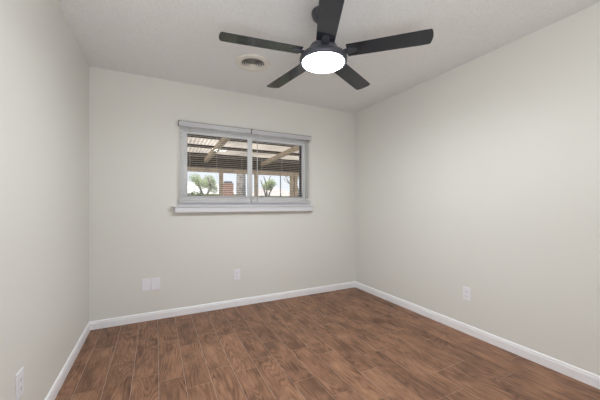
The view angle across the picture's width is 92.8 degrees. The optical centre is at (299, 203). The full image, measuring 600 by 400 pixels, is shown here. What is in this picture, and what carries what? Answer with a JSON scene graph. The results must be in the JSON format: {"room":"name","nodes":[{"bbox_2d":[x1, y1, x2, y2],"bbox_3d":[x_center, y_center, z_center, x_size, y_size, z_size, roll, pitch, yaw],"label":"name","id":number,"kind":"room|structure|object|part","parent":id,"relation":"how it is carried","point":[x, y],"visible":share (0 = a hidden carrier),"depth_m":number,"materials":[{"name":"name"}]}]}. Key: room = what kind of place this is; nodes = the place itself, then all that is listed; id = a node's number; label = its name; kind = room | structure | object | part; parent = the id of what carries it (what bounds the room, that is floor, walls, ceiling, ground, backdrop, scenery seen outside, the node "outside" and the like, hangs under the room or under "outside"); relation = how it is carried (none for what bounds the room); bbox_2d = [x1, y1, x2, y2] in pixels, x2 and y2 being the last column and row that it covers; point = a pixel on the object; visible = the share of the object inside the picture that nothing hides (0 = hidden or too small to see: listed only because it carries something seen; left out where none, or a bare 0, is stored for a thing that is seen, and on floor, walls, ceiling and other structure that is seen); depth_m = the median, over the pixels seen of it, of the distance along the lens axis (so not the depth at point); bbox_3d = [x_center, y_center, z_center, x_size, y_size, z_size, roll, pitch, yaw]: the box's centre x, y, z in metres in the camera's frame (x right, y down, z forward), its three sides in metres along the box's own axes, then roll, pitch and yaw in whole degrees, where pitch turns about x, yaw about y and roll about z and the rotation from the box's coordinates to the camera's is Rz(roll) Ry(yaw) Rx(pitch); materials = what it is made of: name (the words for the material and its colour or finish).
{"room":"empty bedroom","nodes":[
{"label":"empty bedroom","id":0,"kind":"room"},
{"bbox_2d":[0,0,88,399],"bbox_3d":[-1.160,-0.025,0.920,0.140,2.500,4.067,0,0,-27],"label":"wall","id":1,"kind":"structure","parent":0,"point":[44,69],"depth_m":1.52,"materials":[{"name":"white paint"}]},
{"bbox_2d":[16,367,23,399],"bbox_3d":[-1.264,0.812,1.291,0.008,0.117,0.072,0,0,-27],"label":"wall outlet","id":2,"kind":"object","parent":1,"relation":"attached to","point":[20,375],"visible":1,"depth_m":1.28,"materials":[{"name":"white plastic"}]},
{"bbox_2d":[45,322,90,399],"bbox_3d":[-1.089,1.125,0.948,0.013,0.079,3.774,0,0,-27],"label":"baseboard","id":3,"kind":"structure","parent":1,"relation":"attached to","point":[54,390],"depth_m":1.96,"materials":[{"name":"white wood"}]},
{"bbox_2d":[89,66,354,320],"bbox_3d":[-0.617,-0.025,3.392,3.055,2.500,0.140,0,0,-27],"label":"wall","id":4,"kind":"structure","parent":0,"point":[136,233],"depth_m":3.02,"materials":[{"name":"white paint"}]},
{"bbox_2d":[142,278,150,291],"bbox_3d":[-1.531,0.807,2.849,0.080,0.122,0.008,0,0,-27],"label":"wall plate","id":5,"kind":"object","parent":4,"relation":"attached to","point":[146,283],"visible":1,"depth_m":2.85,"materials":[{"name":"white plastic"}]},
{"bbox_2d":[151,277,159,289],"bbox_3d":[-1.457,0.807,2.886,0.080,0.122,0.008,0,0,-27],"label":"wall plate","id":6,"kind":"object","parent":4,"relation":"attached to","point":[155,282],"visible":1,"depth_m":2.88,"materials":[{"name":"white plastic"}]},
{"bbox_2d":[89,281,355,329],"bbox_3d":[-0.583,1.125,3.324,3.055,0.079,0.013,0,0,-27],"label":"baseboard","id":7,"kind":"structure","parent":4,"relation":"attached to","point":[117,321],"depth_m":3.11,"materials":[{"name":"white wood"}]},
{"bbox_2d":[234,269,239,279],"bbox_3d":[-0.718,0.804,3.259,0.072,0.117,0.008,0,0,-27],"label":"wall outlet","id":8,"kind":"object","parent":4,"relation":"attached to","point":[236,271],"visible":1,"depth_m":3.25,"materials":[{"name":"white plastic"}]},
{"bbox_2d":[172,203,312,212],"bbox_3d":[-0.591,0.032,3.335,1.658,0.114,0.166,0,0,-27],"label":"trim","id":9,"kind":"structure","parent":4,"relation":"attached to","point":[183,207],"depth_m":3.24,"materials":[{"name":"white wood"}]},
{"bbox_2d":[181,126,304,200],"bbox_3d":[-0.626,-0.403,3.450,1.516,0.875,0.080,0,0,-27],"label":"window","id":10,"kind":"structure","parent":4,"relation":"in","point":[196,131],"depth_m":3.42,"materials":[{"name":"white plastic"}]},
{"bbox_2d":[178,120,250,202],"bbox_3d":[-0.915,-0.438,3.131,0.772,0.852,0.058,0,0,-27],"label":"blind","id":11,"kind":"object","parent":10,"relation":"attached to","point":[189,124],"visible":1,"depth_m":3.10,"materials":[{"name":"grey plastic"}]},
{"bbox_3d":[-1.157,-0.425,3.004,0.007,0.800,0.030,0,0,-27],"label":"ladder cord","id":12,"kind":"part","parent":11,"relation":"part of","materials":[{"name":"white fabric"}]},
{"bbox_3d":[-0.913,-0.022,3.127,0.762,0.020,0.028,0,0,-27],"label":"rail","id":13,"kind":"part","parent":11,"relation":"part of","materials":[{"name":"grey plastic"}]},
{"bbox_3d":[-0.924,-0.417,3.275,0.774,0.765,0.022,0,0,-27],"label":"sash","id":14,"kind":"part","parent":10,"relation":"part of","materials":[{"name":"white plastic"}]},
{"bbox_3d":[-0.300,-0.417,3.615,0.749,0.765,0.020,0,0,-27],"label":"sash","id":15,"kind":"part","parent":10,"relation":"part of","materials":[{"name":"white plastic"}]},
{"bbox_2d":[251,129,310,202],"bbox_3d":[-0.215,-0.438,3.477,0.782,0.852,0.070,0,0,-27],"label":"blind","id":16,"kind":"object","parent":10,"relation":"attached to","point":[253,131],"visible":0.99,"depth_m":3.44,"materials":[{"name":"grey plastic"}]},
{"bbox_3d":[-0.216,-0.022,3.478,0.772,0.020,0.028,0,0,-27],"label":"rail","id":17,"kind":"part","parent":16,"relation":"part of","materials":[{"name":"grey plastic"}]},
{"bbox_2d":[55,287,599,399],"bbox_3d":[0.266,1.195,1.639,3.055,0.060,3.787,0,0,-27],"label":"floor","id":18,"kind":"structure","parent":0,"point":[354,343],"depth_m":2.14,"materials":[{"name":"brown wood"}]},
{"bbox_2d":[57,0,599,112],"bbox_3d":[0.266,-1.305,1.639,3.335,0.060,4.067,0,0,-27],"label":"ceiling","id":19,"kind":"structure","parent":0,"point":[172,40],"depth_m":2.17,"materials":[{"name":"white paint"}]},
{"bbox_2d":[235,54,269,71],"bbox_3d":[-0.426,-1.268,2.583,0.312,0.014,0.312,0,0,-27],"label":"ceiling vent","id":20,"kind":"object","parent":19,"relation":"in","point":[247,62],"visible":1,"depth_m":2.57,"materials":[{"name":"beige metal"}]},
{"bbox_2d":[219,0,433,89],"bbox_3d":[0.155,-1.097,1.852,1.291,0.357,1.236,0,0,0],"label":"ceiling fan","id":21,"kind":"object","parent":19,"relation":"hanging from","point":[323,56],"visible":1,"depth_m":1.79,"materials":[{"name":"grey metal"}]},
{"bbox_3d":[-0.239,-0.997,1.776,0.512,0.024,0.126,0,0,-18],"label":"blade","id":22,"kind":"part","parent":21,"relation":"part of","materials":[{"name":"black wood"}]},
{"bbox_3d":[-0.088,-0.997,2.238,0.126,0.024,0.512,0,0,-36],"label":"blade","id":23,"kind":"part","parent":21,"relation":"part of","materials":[{"name":"black wood"}]},
{"bbox_3d":[0.009,-0.993,1.857,0.137,0.018,0.052,0,0,-18],"label":"blade arm","id":24,"kind":"part","parent":21,"relation":"part of","materials":[{"name":"grey metal"}]},
{"bbox_2d":[303,52,343,72],"bbox_3d":[0.155,-0.931,1.903,0.270,0.027,0.270,0,0,0],"label":"diffuser","id":25,"kind":"object","parent":21,"relation":"attached to","point":[314,62],"depth_m":1.86,"materials":[{"name":"white glass"}]},
{"bbox_3d":[0.154,-0.993,1.750,0.052,0.018,0.137,0,0,0],"label":"blade arm","id":26,"kind":"part","parent":21,"relation":"part of","materials":[{"name":"grey metal"}]},
{"bbox_3d":[0.155,-0.997,1.489,0.126,0.024,0.512,0,0,0],"label":"blade","id":27,"kind":"part","parent":21,"relation":"part of","materials":[{"name":"black wood"}]},
{"bbox_3d":[0.301,-0.993,1.855,0.137,0.018,0.052,0,0,18],"label":"blade arm","id":28,"kind":"part","parent":21,"relation":"part of","materials":[{"name":"grey metal"}]},
{"bbox_3d":[0.398,-0.997,2.238,0.126,0.024,0.512,0,0,36],"label":"blade","id":29,"kind":"part","parent":21,"relation":"part of","materials":[{"name":"black wood"}]},
{"bbox_3d":[0.549,-0.997,1.776,0.512,0.024,0.126,0,0,18],"label":"blade","id":30,"kind":"part","parent":21,"relation":"part of","materials":[{"name":"black wood"}]},
{"bbox_2d":[355,2,599,375],"bbox_3d":[1.693,-0.025,2.358,0.140,2.500,4.067,0,0,-27],"label":"wall","id":31,"kind":"structure","parent":0,"point":[482,175],"depth_m":2.32,"materials":[{"name":"white paint"}]},
{"bbox_2d":[463,286,470,300],"bbox_3d":[1.502,0.808,2.573,0.008,0.117,0.072,0,0,-27],"label":"wall outlet","id":32,"kind":"object","parent":31,"relation":"attached to","point":[466,291],"visible":1,"depth_m":2.57,"materials":[{"name":"white plastic"}]},
{"bbox_2d":[355,282,599,388],"bbox_3d":[1.628,1.125,2.318,0.013,0.079,3.774,0,0,-27],"label":"baseboard","id":33,"kind":"structure","parent":31,"relation":"attached to","point":[579,374],"depth_m":2.32,"materials":[{"name":"white wood"}]},
{"label":"outside","id":34,"kind":"structure","parent":0,"visible":0},
{"bbox_3d":[-7.619,1.435,48.443,90.000,0.300,86.623,0,0,-27],"label":"ground","id":35,"kind":"structure","parent":34,"visible":0},
{"bbox_2d":[187,191,218,195],"bbox_3d":[-4.587,0.450,13.385,2.067,2.138,1.090,0,0,-27],"label":"hedge","id":36,"kind":"object","parent":35,"relation":"on","point":[191,193],"visible":0.03,"depth_m":13.03,"materials":[{"name":"green plant"}]},
{"bbox_2d":[190,173,218,194],"bbox_3d":[-7.979,-0.643,23.977,2.522,3.957,2.223,0,0,-27],"label":"tree","id":37,"kind":"object","parent":35,"relation":"on","point":[207,182],"visible":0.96,"depth_m":23.73,"materials":[{"name":"green plant"}]},
{"bbox_2d":[187,182,235,195],"bbox_3d":[-10.534,-0.500,30.526,6.838,3.570,9.000,0,0,-27],"label":"house","id":38,"kind":"structure","parent":35,"relation":"on","point":[194,187],"depth_m":27.60,"materials":[{"name":"paint"}]},
{"bbox_2d":[223,181,233,195],"bbox_3d":[-6.763,-0.425,26.827,0.840,3.420,0.840,0,0,-27],"label":"chimney","id":39,"kind":"object","parent":35,"relation":"on","point":[229,183],"visible":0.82,"depth_m":26.47,"materials":[{"name":"brick"}]},
{"bbox_2d":[236,174,245,195],"bbox_3d":[-2.226,-2.557,11.320,4.242,7.783,4.892,0,0,-27],"label":"tree","id":40,"kind":"object","parent":35,"relation":"on","point":[240,183],"visible":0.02,"depth_m":11.02,"materials":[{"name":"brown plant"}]},
{"bbox_2d":[260,176,275,196],"bbox_3d":[-2.839,-0.596,25.566,1.394,3.862,1.751,0,0,-19],"label":"tree","id":41,"kind":"object","parent":35,"relation":"on","point":[268,183],"visible":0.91,"depth_m":25.30,"materials":[{"name":"green plant"}]},
{"bbox_2d":[252,186,289,196],"bbox_3d":[-3.709,-0.425,34.525,4.852,3.420,8.000,0,0,-27],"label":"house","id":42,"kind":"structure","parent":35,"relation":"on","point":[260,191],"depth_m":31.78,"materials":[{"name":"paint"}]},
{"bbox_3d":[-0.016,1.255,6.698,12.000,0.060,5.223,0,0,-27],"label":"patio slab","id":43,"kind":"object","parent":35,"relation":"on","visible":0},
{"bbox_2d":[187,134,298,196],"bbox_3d":[-0.121,-0.150,6.572,11.100,2.749,5.053,0,0,-27],"label":"patio cover","id":44,"kind":"object","parent":43,"relation":"on","point":[205,159],"visible":0.12,"depth_m":7.82,"materials":[{"name":"wood"}]},
{"bbox_3d":[-2.226,0.172,8.061,0.100,2.105,0.100,0,0,-27],"label":"post","id":45,"kind":"part","parent":44,"relation":"part of","materials":[{"name":"brown wood"}]},
{"bbox_3d":[-1.306,0.172,8.524,0.100,2.105,0.100,0,0,-27],"label":"post","id":46,"kind":"part","parent":44,"relation":"part of","materials":[{"name":"brown wood"}]},
{"bbox_3d":[-0.262,0.172,9.051,0.100,2.105,0.100,0,0,-27],"label":"post","id":47,"kind":"part","parent":44,"relation":"part of","materials":[{"name":"brown wood"}]},
{"bbox_3d":[-0.146,0.172,9.109,0.100,2.105,0.100,0,0,-27],"label":"post","id":48,"kind":"part","parent":44,"relation":"part of","materials":[{"name":"brown wood"}]}
]}

